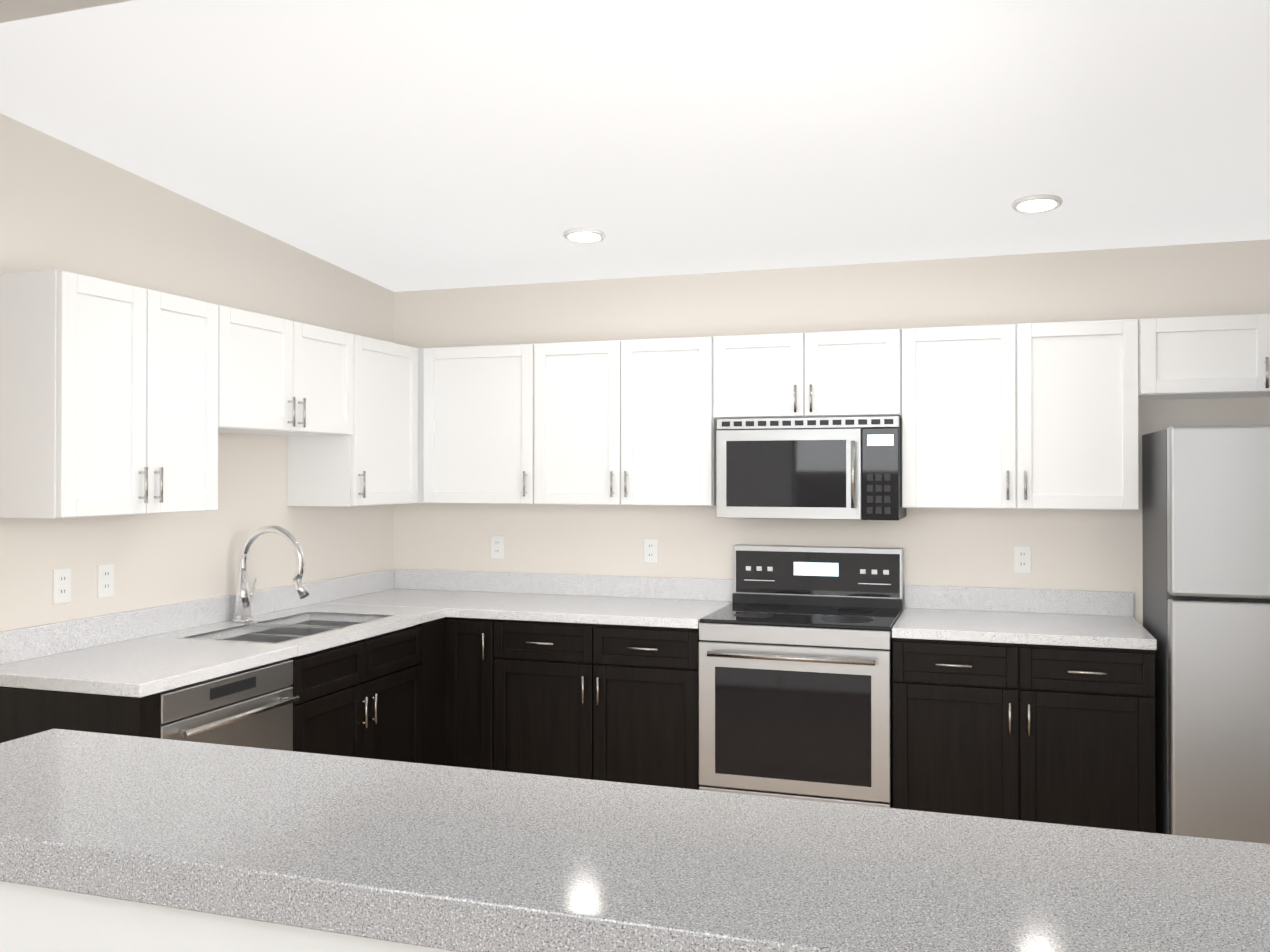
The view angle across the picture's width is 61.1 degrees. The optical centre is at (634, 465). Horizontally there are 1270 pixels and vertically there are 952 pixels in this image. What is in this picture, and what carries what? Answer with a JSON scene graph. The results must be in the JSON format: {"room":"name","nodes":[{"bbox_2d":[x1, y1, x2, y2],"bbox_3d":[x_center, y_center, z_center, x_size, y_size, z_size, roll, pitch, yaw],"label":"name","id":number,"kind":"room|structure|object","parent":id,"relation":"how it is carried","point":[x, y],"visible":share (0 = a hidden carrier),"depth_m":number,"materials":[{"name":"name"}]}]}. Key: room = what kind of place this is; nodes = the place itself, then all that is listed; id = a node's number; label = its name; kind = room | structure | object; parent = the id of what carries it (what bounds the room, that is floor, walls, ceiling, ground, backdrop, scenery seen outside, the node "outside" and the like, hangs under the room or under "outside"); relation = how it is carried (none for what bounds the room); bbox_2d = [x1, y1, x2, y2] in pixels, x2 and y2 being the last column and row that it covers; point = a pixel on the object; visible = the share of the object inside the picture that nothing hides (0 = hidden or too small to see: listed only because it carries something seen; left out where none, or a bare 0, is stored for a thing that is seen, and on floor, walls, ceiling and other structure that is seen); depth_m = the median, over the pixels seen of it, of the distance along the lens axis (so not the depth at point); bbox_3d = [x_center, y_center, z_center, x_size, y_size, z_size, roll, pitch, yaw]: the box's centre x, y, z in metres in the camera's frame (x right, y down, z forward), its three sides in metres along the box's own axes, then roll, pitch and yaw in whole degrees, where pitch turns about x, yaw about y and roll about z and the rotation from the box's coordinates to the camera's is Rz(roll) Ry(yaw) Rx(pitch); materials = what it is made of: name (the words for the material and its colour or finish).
{"room":"kitchen","nodes":[
{"label":"kitchen","id":0,"kind":"room"},
{"bbox_2d":[0,113,393,630],"bbox_3d":[-1.784,0.068,4.100,0.120,2.900,3.330,0,0,18],"label":"wall","id":1,"kind":"structure","parent":0,"point":[64,206],"depth_m":4.05,"materials":[{"name":"white paint"}]},
{"bbox_2d":[53,568,70,603],"bbox_3d":[-1.894,0.399,3.559,0.008,0.114,0.070,0,0,18],"label":"electrical outlet","id":2,"kind":"object","parent":1,"relation":"attached to","point":[61,585],"visible":1,"depth_m":3.55,"materials":[{"name":"white plastic"}]},
{"bbox_2d":[97,563,113,597],"bbox_3d":[-1.836,0.401,3.735,0.008,0.114,0.070,0,0,18],"label":"electrical outlet","id":3,"kind":"object","parent":1,"relation":"attached to","point":[105,580],"visible":1,"depth_m":3.73,"materials":[{"name":"white plastic"}]},
{"bbox_2d":[0,270,235,518],"bbox_3d":[-1.722,-0.206,3.549,0.340,0.730,0.738,0,0,18],"label":"upper cabinet","id":4,"kind":"object","parent":1,"relation":"attached to","point":[116,398],"depth_m":3.33,"materials":[{"name":"white paint"}]},
{"bbox_2d":[236,308,359,437],"bbox_3d":[-1.492,-0.348,4.248,0.340,0.435,0.848,0,0,18],"label":"upper cabinet","id":5,"kind":"object","parent":1,"relation":"attached to","point":[294,379],"depth_m":4.21,"materials":[{"name":"white paint"}]},
{"bbox_2d":[287,336,417,506],"bbox_3d":[-1.284,-0.191,4.878,0.340,0.740,0.597,0,0,18],"label":"upper cabinet","id":6,"kind":"object","parent":1,"relation":"attached to","point":[380,466],"depth_m":4.76,"materials":[{"name":"white paint"}]},
{"bbox_2d":[0,0,454,951],"bbox_3d":[-0.132,0.421,1.093,3.900,2.149,0.120,0,0,18],"label":"wall","id":7,"kind":"structure","parent":0,"point":[32,918],"depth_m":1.17,"materials":[{"name":"white paint"}]},
{"bbox_2d":[0,729,1269,951],"bbox_3d":[-0.096,0.424,1.176,1.831,0.050,0.400,0,0,18],"label":"countertop","id":8,"kind":"structure","parent":7,"relation":"on","point":[458,859],"depth_m":1.09,"materials":[{"name":"grey stone"}]},
{"bbox_2d":[0,0,1269,291],"bbox_3d":[0.206,-1.112,3.089,4.800,0.423,4.100,0,0,18],"label":"ceiling","id":9,"kind":"structure","parent":0,"point":[414,144],"depth_m":3.30,"materials":[{"name":"white paint"}]},
{"bbox_2d":[564,228,604,242],"bbox_3d":[-0.210,-0.953,4.463,0.174,0.036,0.174,0,0,18],"label":"recessed light","id":10,"kind":"object","parent":9,"relation":"in","point":[583,235],"visible":1,"depth_m":4.46,"materials":[{"name":"white plastic"}]},
{"bbox_2d":[1012,194,1062,212],"bbox_3d":[1.467,-0.955,3.930,0.174,0.036,0.174,0,0,18],"label":"recessed light","id":11,"kind":"object","parent":9,"relation":"in","point":[1038,203],"visible":1,"depth_m":3.93,"materials":[{"name":"white plastic"}]},
{"bbox_2d":[394,239,1269,625],"bbox_3d":[0.817,0.225,4.931,4.800,2.600,0.120,0,0,18],"label":"wall","id":12,"kind":"structure","parent":0,"point":[1070,549],"depth_m":4.83,"materials":[{"name":"white paint"}]},
{"bbox_2d":[418,343,545,503],"bbox_3d":[-0.675,-0.188,5.181,0.668,0.740,0.340,0,0,18],"label":"upper cabinet","id":13,"kind":"object","parent":12,"relation":"attached to","point":[482,409],"depth_m":5.03,"materials":[{"name":"white paint"}]},
{"bbox_2d":[491,536,503,558],"bbox_3d":[-0.685,0.408,5.356,0.070,0.114,0.008,0,0,18],"label":"electrical outlet","id":14,"kind":"object","parent":12,"relation":"attached to","point":[497,547],"visible":1,"depth_m":5.35,"materials":[{"name":"white plastic"}]},
{"bbox_2d":[546,336,717,505],"bbox_3d":[-0.040,-0.190,4.972,0.903,0.740,0.340,0,0,18],"label":"upper cabinet","id":15,"kind":"object","parent":12,"relation":"attached to","point":[629,422],"depth_m":4.79,"materials":[{"name":"white paint"}]},
{"bbox_2d":[644,539,657,562],"bbox_3d":[0.075,0.406,5.106,0.070,0.114,0.008,0,0,18],"label":"electrical outlet","id":16,"kind":"object","parent":12,"relation":"attached to","point":[650,550],"visible":1,"depth_m":5.10,"materials":[{"name":"white plastic"}]},
{"bbox_2d":[714,328,905,421],"bbox_3d":[0.768,-0.383,4.707,0.794,0.358,0.340,0,0,18],"label":"upper cabinet","id":17,"kind":"object","parent":12,"relation":"attached to","point":[858,373],"depth_m":4.54,"materials":[{"name":"white paint"}]},
{"bbox_2d":[716,416,905,519],"bbox_3d":[0.763,0.014,4.641,0.758,0.423,0.460,0,0,18],"label":"over-the-range microwave","id":18,"kind":"object","parent":17,"relation":"attached to","point":[837,468],"visible":0.96,"depth_m":4.46,"materials":[{"name":"silver metal"}]},
{"bbox_2d":[1014,546,1030,572],"bbox_3d":[1.651,0.402,4.586,0.070,0.114,0.008,0,0,18],"label":"electrical outlet","id":19,"kind":"object","parent":12,"relation":"attached to","point":[1022,559],"visible":1,"depth_m":4.58,"materials":[{"name":"white plastic"}]},
{"bbox_2d":[902,319,1145,509],"bbox_3d":[1.570,-0.194,4.441,0.892,0.740,0.340,0,0,18],"label":"upper cabinet","id":20,"kind":"object","parent":12,"relation":"attached to","point":[1028,416],"depth_m":4.27,"materials":[{"name":"white paint"}]},
{"bbox_2d":[1146,314,1269,399],"bbox_3d":[2.431,-0.419,4.158,0.918,0.295,0.340,0,0,18],"label":"upper cabinet","id":21,"kind":"object","parent":12,"relation":"attached to","point":[1224,356],"depth_m":4.08,"materials":[{"name":"white paint"}]},
{"bbox_3d":[-0.436,1.545,1.122,4.800,0.100,8.200,0,0,18],"label":"floor","id":22,"kind":"structure","parent":0,"visible":0},
{"bbox_2d":[160,659,299,750],"bbox_3d":[-1.548,1.086,3.477,0.706,0.855,0.615,0,0,18],"label":"dishwasher","id":23,"kind":"object","parent":22,"relation":"on","point":[252,707],"visible":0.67,"depth_m":3.40,"materials":[{"name":"silver metal"}]},
{"bbox_2d":[132,654,427,763],"bbox_3d":[-1.340,1.174,4.197,0.655,0.689,0.878,0,0,18],"label":"base cabinet","id":24,"kind":"object","parent":22,"relation":"on","point":[381,697],"depth_m":4.05,"materials":[{"name":"brown wood"}]},
{"bbox_2d":[309,646,444,765],"bbox_3d":[-1.180,1.178,4.682,0.655,0.689,0.258,0,0,18],"label":"base cabinet","id":25,"kind":"object","parent":22,"relation":"on","point":[436,658],"depth_m":4.60,"materials":[{"name":"brown wood"}]},
{"bbox_2d":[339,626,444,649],"bbox_3d":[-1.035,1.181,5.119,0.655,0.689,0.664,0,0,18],"label":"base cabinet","id":26,"kind":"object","parent":22,"relation":"on","point":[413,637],"depth_m":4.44,"materials":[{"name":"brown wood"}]},
{"bbox_2d":[444,617,507,771],"bbox_3d":[-0.598,1.097,4.977,0.304,0.856,0.660,0,0,18],"label":"base cabinet","id":27,"kind":"object","parent":22,"relation":"on","point":[476,650],"depth_m":4.67,"materials":[{"name":"brown wood"}]},
{"bbox_2d":[0,569,499,697],"bbox_3d":[-1.312,0.664,4.275,0.660,0.282,2.448,0,0,18],"label":"countertop","id":28,"kind":"structure","parent":27,"relation":"on","point":[140,653],"depth_m":3.82,"materials":[{"name":"stone"}]},
{"bbox_2d":[233,525,308,621],"bbox_3d":[-1.430,0.428,4.269,0.345,0.386,0.114,0,0,18],"label":"gooseneck faucet","id":29,"kind":"object","parent":28,"relation":"on","point":[242,607],"visible":1,"depth_m":4.26,"materials":[{"name":"silver metal"}]},
{"bbox_2d":[508,620,699,789],"bbox_3d":[-0.102,1.096,4.814,0.975,0.856,0.660,0,0,18],"label":"base cabinet","id":30,"kind":"object","parent":22,"relation":"on","point":[603,702],"depth_m":4.48,"materials":[{"name":"brown wood"}]},
{"bbox_2d":[448,572,733,628],"bbox_3d":[-0.180,0.596,4.841,1.136,0.138,0.667,0,0,18],"label":"countertop","id":31,"kind":"structure","parent":30,"relation":"on","point":[671,602],"depth_m":5.00,"materials":[{"name":"stone"}]},
{"bbox_2d":[698,544,903,807],"bbox_3d":[0.710,0.942,4.505,0.753,1.160,0.737,0,0,18],"label":"range","id":32,"kind":"object","parent":22,"relation":"on","point":[795,672],"visible":0.94,"depth_m":4.25,"materials":[{"name":"silver metal"}]},
{"bbox_2d":[892,638,1155,832],"bbox_3d":[1.519,1.091,4.279,0.918,0.856,0.660,0,0,18],"label":"base cabinet","id":33,"kind":"object","parent":22,"relation":"on","point":[1055,734],"depth_m":3.96,"materials":[{"name":"brown wood"}]},
{"bbox_2d":[892,585,1156,649],"bbox_3d":[1.521,0.592,4.282,0.919,0.138,0.663,0,0,18],"label":"countertop","id":34,"kind":"structure","parent":33,"relation":"on","point":[1080,618],"depth_m":4.41,"materials":[{"name":"stone"}]},
{"bbox_2d":[1142,425,1269,843],"bbox_3d":[2.340,0.691,3.919,0.800,1.653,0.781,0,0,18],"label":"refrigerator","id":35,"kind":"object","parent":22,"relation":"on","point":[1206,545],"visible":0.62,"depth_m":3.69,"materials":[{"name":"silver metal"}]}
]}

